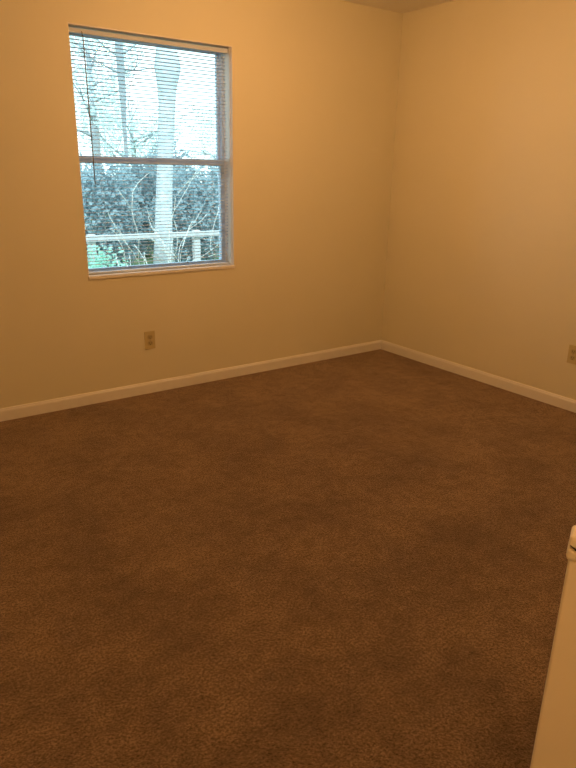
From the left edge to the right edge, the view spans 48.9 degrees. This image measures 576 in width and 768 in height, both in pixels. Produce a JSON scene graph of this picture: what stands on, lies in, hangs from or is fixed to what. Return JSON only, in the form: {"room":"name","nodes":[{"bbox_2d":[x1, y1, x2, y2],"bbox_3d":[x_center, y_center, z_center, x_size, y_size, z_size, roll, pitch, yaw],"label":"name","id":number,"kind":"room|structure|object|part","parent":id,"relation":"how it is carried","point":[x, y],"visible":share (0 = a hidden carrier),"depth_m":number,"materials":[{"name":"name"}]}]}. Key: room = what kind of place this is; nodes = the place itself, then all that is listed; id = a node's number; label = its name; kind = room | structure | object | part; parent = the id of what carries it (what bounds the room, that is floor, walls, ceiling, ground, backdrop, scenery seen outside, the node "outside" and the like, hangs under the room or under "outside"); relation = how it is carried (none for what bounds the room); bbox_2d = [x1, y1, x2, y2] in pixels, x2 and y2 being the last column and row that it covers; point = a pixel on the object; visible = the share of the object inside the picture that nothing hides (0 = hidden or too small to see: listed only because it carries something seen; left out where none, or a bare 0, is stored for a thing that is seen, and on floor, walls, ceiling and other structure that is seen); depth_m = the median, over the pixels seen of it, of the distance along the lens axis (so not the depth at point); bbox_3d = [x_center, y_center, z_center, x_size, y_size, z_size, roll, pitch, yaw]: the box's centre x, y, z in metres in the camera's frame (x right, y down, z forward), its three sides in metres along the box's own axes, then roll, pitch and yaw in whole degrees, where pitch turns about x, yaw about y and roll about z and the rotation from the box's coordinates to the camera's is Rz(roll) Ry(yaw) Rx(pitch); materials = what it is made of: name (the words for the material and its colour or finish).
{"room":"empty bedroom","nodes":[
{"label":"empty bedroom","id":0,"kind":"room"},
{"bbox_2d":[0,0,402,408],"bbox_3d":[-0.909,-1.124,3.782,4.370,2.440,0.160,-12,22,-34],"label":"wall","id":1,"kind":"structure","parent":0,"point":[315,82],"depth_m":4.03,"materials":[{"name":"beige paint"}]},
{"bbox_2d":[144,331,154,348],"bbox_3d":[-0.871,-0.277,3.998,0.070,0.114,0.008,-12,22,-34],"label":"wall outlet","id":2,"kind":"object","parent":1,"relation":"attached to","point":[149,336],"visible":1,"depth_m":4.00,"materials":[{"name":"beige plastic"}]},
{"bbox_2d":[68,22,234,279],"bbox_3d":[-0.788,-1.335,3.794,0.984,1.323,0.168,-12,22,-34],"label":"window","id":3,"kind":"structure","parent":1,"relation":"in","point":[225,193],"depth_m":3.94,"materials":[{"name":"white paint"}]},
{"bbox_3d":[-0.822,-1.647,3.746,0.938,0.662,0.025,-12,22,-34],"label":"sash","id":4,"kind":"part","parent":3,"relation":"part of","materials":[{"name":"white plastic"}]},
{"bbox_2d":[69,27,228,274],"bbox_3d":[-0.771,-1.334,3.768,0.971,1.294,0.048,-12,22,-34],"label":"blind","id":5,"kind":"object","parent":3,"relation":"attached to","point":[71,29],"visible":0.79,"depth_m":3.71,"materials":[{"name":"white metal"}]},
{"bbox_3d":[-1.063,-1.270,3.584,0.001,1.255,0.028,-12,22,-34],"label":"ladder cord","id":6,"kind":"part","parent":5,"relation":"part of","materials":[{"name":"white fabric"}]},
{"bbox_3d":[-0.780,-1.329,3.777,0.001,1.255,0.028,-12,22,-34],"label":"ladder cord","id":7,"kind":"part","parent":5,"relation":"part of","materials":[{"name":"white fabric"}]},
{"bbox_3d":[-0.791,-0.729,3.978,0.956,0.012,0.025,-12,22,-34],"label":"rail","id":8,"kind":"part","parent":5,"relation":"part of","materials":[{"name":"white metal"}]},
{"bbox_3d":[-0.480,-1.392,3.981,0.001,1.255,0.028,-12,22,-34],"label":"ladder cord","id":9,"kind":"part","parent":5,"relation":"part of","materials":[{"name":"white fabric"}]},
{"bbox_3d":[-0.813,-1.054,3.916,0.938,0.649,0.040,-12,22,-34],"label":"sash","id":10,"kind":"part","parent":3,"relation":"part of","materials":[{"name":"white plastic"}]},
{"bbox_3d":[-0.822,-1.357,3.835,0.972,1.297,0.055,-12,22,-34],"label":"frame","id":11,"kind":"part","parent":3,"relation":"part of","materials":[{"name":"white plastic"}]},
{"bbox_3d":[-0.800,-0.718,4.001,0.984,0.020,0.168,-12,22,-34],"label":"sill","id":12,"kind":"part","parent":3,"relation":"part of","materials":[{"name":"white paint"}]},
{"bbox_2d":[0,340,381,421],"bbox_3d":[-0.881,0.020,4.093,4.050,0.074,0.010,-12,22,-34],"label":"baseboard","id":13,"kind":"structure","parent":1,"relation":"attached to","point":[41,407],"depth_m":4.17,"materials":[{"name":"white paint"}]},
{"bbox_2d":[0,349,575,767],"bbox_3d":[0.346,0.720,2.506,4.370,0.200,4.570,-12,22,-34],"label":"floor","id":14,"kind":"structure","parent":0,"point":[359,560],"depth_m":2.29,"materials":[{"name":"brown carpet"}]},
{"bbox_2d":[530,525,575,767],"bbox_3d":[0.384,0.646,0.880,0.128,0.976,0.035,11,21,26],"label":"door","id":15,"kind":"structure","parent":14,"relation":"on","point":[555,739],"depth_m":0.81,"materials":[{"name":"beige paint"}]},
{"bbox_2d":[342,0,454,12],"bbox_3d":[0.393,-1.783,1.666,4.370,0.200,4.570,-12,22,-34],"label":"ceiling","id":16,"kind":"structure","parent":0,"point":[400,6],"depth_m":4.21,"materials":[{"name":"white paint"}]},
{"bbox_2d":[381,0,575,399],"bbox_3d":[2.131,-0.869,3.191,0.160,2.440,4.410,-12,22,-34],"label":"wall","id":17,"kind":"structure","parent":0,"point":[481,262],"depth_m":4.14,"materials":[{"name":"beige paint"}]},
{"bbox_2d":[381,340,575,412],"bbox_3d":[1.998,0.247,3.577,0.010,0.074,4.237,-12,22,-34],"label":"baseboard","id":18,"kind":"structure","parent":17,"relation":"attached to","point":[550,398],"depth_m":4.40,"materials":[{"name":"white paint"}]},
{"bbox_2d":[567,345,575,364],"bbox_3d":[1.730,-0.177,3.842,0.008,0.114,0.070,-12,22,-34],"label":"wall outlet","id":19,"kind":"object","parent":17,"relation":"attached to","point":[571,358],"visible":1,"depth_m":3.85,"materials":[{"name":"beige plastic"}]},
{"label":"outside","id":20,"kind":"structure","parent":0,"visible":0},
{"bbox_2d":[91,215,218,265],"bbox_3d":[-8.194,-11.313,40.264,52.000,0.300,69.790,-12,22,-34],"label":"ground","id":21,"kind":"structure","parent":20,"point":[148,259],"depth_m":15.29,"materials":[{"name":"green plant"}]},
{"bbox_2d":[87,245,127,267],"bbox_3d":[-2.755,-1.430,8.966,1.119,1.074,0.943,-12,22,-34],"label":"bush","id":22,"kind":"object","parent":21,"relation":"on","point":[101,253],"visible":0.09,"depth_m":8.89,"materials":[{"name":"green plant"}]},
{"bbox_2d":[69,36,148,188],"bbox_3d":[-6.659,-9.098,21.219,3.984,7.676,3.592,-12,22,-34],"label":"tree","id":23,"kind":"object","parent":21,"relation":"on","point":[93,111],"visible":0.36,"depth_m":20.86,"materials":[{"name":"grey plant"}]},
{"bbox_2d":[71,37,153,170],"bbox_3d":[-4.303,-6.761,16.215,2.824,6.504,1.569,-12,22,-34],"label":"tree","id":24,"kind":"object","parent":21,"relation":"on","point":[119,43],"visible":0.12,"depth_m":15.75,"materials":[{"name":"grey plant"}]},
{"bbox_2d":[79,151,147,266],"bbox_3d":[-3.867,-3.418,12.723,1.945,2.412,1.716,-12,22,-34],"label":"shrub","id":25,"kind":"object","parent":21,"relation":"on","point":[92,192],"visible":0.48,"depth_m":12.55,"materials":[{"name":"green plant"}]},
{"bbox_3d":[-3.835,-3.120,12.908,0.843,1.729,0.821,-12,22,-34],"label":"stem","id":26,"kind":"part","parent":25,"relation":"part of","materials":[{"name":"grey plant"}]},
{"bbox_2d":[76,93,193,171],"bbox_3d":[-6.213,-9.123,25.520,4.993,5.011,3.956,-12,22,-34],"label":"tree","id":27,"kind":"object","parent":21,"relation":"on","point":[151,134],"visible":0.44,"depth_m":24.81,"materials":[{"name":"grey plant"}]},
{"bbox_2d":[105,152,173,256],"bbox_3d":[-3.641,-4.324,15.309,1.927,2.491,1.719,-12,22,-34],"label":"shrub","id":28,"kind":"object","parent":21,"relation":"on","point":[144,171],"visible":0.3,"depth_m":14.99,"materials":[{"name":"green plant"}]},
{"bbox_3d":[-3.625,-4.022,15.485,0.842,1.809,0.816,-12,22,-34],"label":"stem","id":29,"kind":"part","parent":28,"relation":"part of","materials":[{"name":"grey plant"}]},
{"bbox_2d":[85,141,218,265],"bbox_3d":[-1.365,-1.449,7.026,1.734,2.388,2.482,15,23,36],"label":"bare shrub","id":30,"kind":"object","parent":21,"relation":"on","point":[189,228],"visible":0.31,"depth_m":7.05,"materials":[{"name":"grey plant"}]},
{"bbox_2d":[86,230,218,266],"bbox_3d":[-2.109,-2.120,11.058,6.800,1.060,0.140,-12,22,-34],"label":"fence","id":31,"kind":"object","parent":21,"relation":"on","point":[192,233],"visible":0.25,"depth_m":10.74,"materials":[{"name":"white wood"}]},
{"bbox_3d":[-3.180,-1.904,10.353,0.120,1.060,0.100,-12,22,-34],"label":"post","id":32,"kind":"part","parent":31,"relation":"part of","materials":[{"name":"white wood"}]},
{"bbox_3d":[-2.072,-2.548,10.871,6.800,0.100,0.040,-12,22,-34],"label":"rail","id":33,"kind":"part","parent":31,"relation":"part of","materials":[{"name":"white wood"}]},
{"bbox_3d":[-1.640,-2.227,11.400,0.120,1.060,0.100,-12,22,-34],"label":"post","id":34,"kind":"part","parent":31,"relation":"part of","materials":[{"name":"white wood"}]},
{"bbox_2d":[153,47,180,263],"bbox_3d":[-2.536,-6.963,11.046,6.550,10.243,5.457,-12,22,-34],"label":"tree","id":35,"kind":"object","parent":21,"relation":"on","point":[164,219],"visible":0.67,"depth_m":11.76,"materials":[{"name":"plant"}]},
{"bbox_2d":[143,138,199,228],"bbox_3d":[-3.427,-5.424,17.935,2.035,2.915,1.676,-12,22,-34],"label":"shrub","id":36,"kind":"object","parent":21,"relation":"on","point":[155,151],"visible":0.04,"depth_m":17.62,"materials":[{"name":"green plant"}]},
{"bbox_2d":[145,165,218,261],"bbox_3d":[-2.164,-3.727,13.906,1.997,2.305,1.676,-12,22,-34],"label":"shrub","id":37,"kind":"object","parent":21,"relation":"on","point":[185,202],"visible":0.56,"depth_m":13.61,"materials":[{"name":"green plant"}]},
{"bbox_3d":[-2.083,-3.460,14.085,0.827,1.690,0.843,-12,22,-34],"label":"stem","id":38,"kind":"part","parent":37,"relation":"part of","materials":[{"name":"grey plant"}]},
{"bbox_2d":[177,102,215,166],"bbox_3d":[-3.018,-11.157,29.816,4.771,6.248,4.748,8,20,19],"label":"tree","id":39,"kind":"object","parent":21,"relation":"on","point":[202,111],"visible":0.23,"depth_m":29.30,"materials":[{"name":"grey plant"}]},
{"bbox_2d":[200,156,217,246],"bbox_3d":[-1.565,-4.804,16.691,1.929,2.598,1.730,-12,22,-34],"label":"shrub","id":40,"kind":"object","parent":21,"relation":"on","point":[215,180],"visible":0.02,"depth_m":16.23,"materials":[{"name":"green plant"}]}
]}

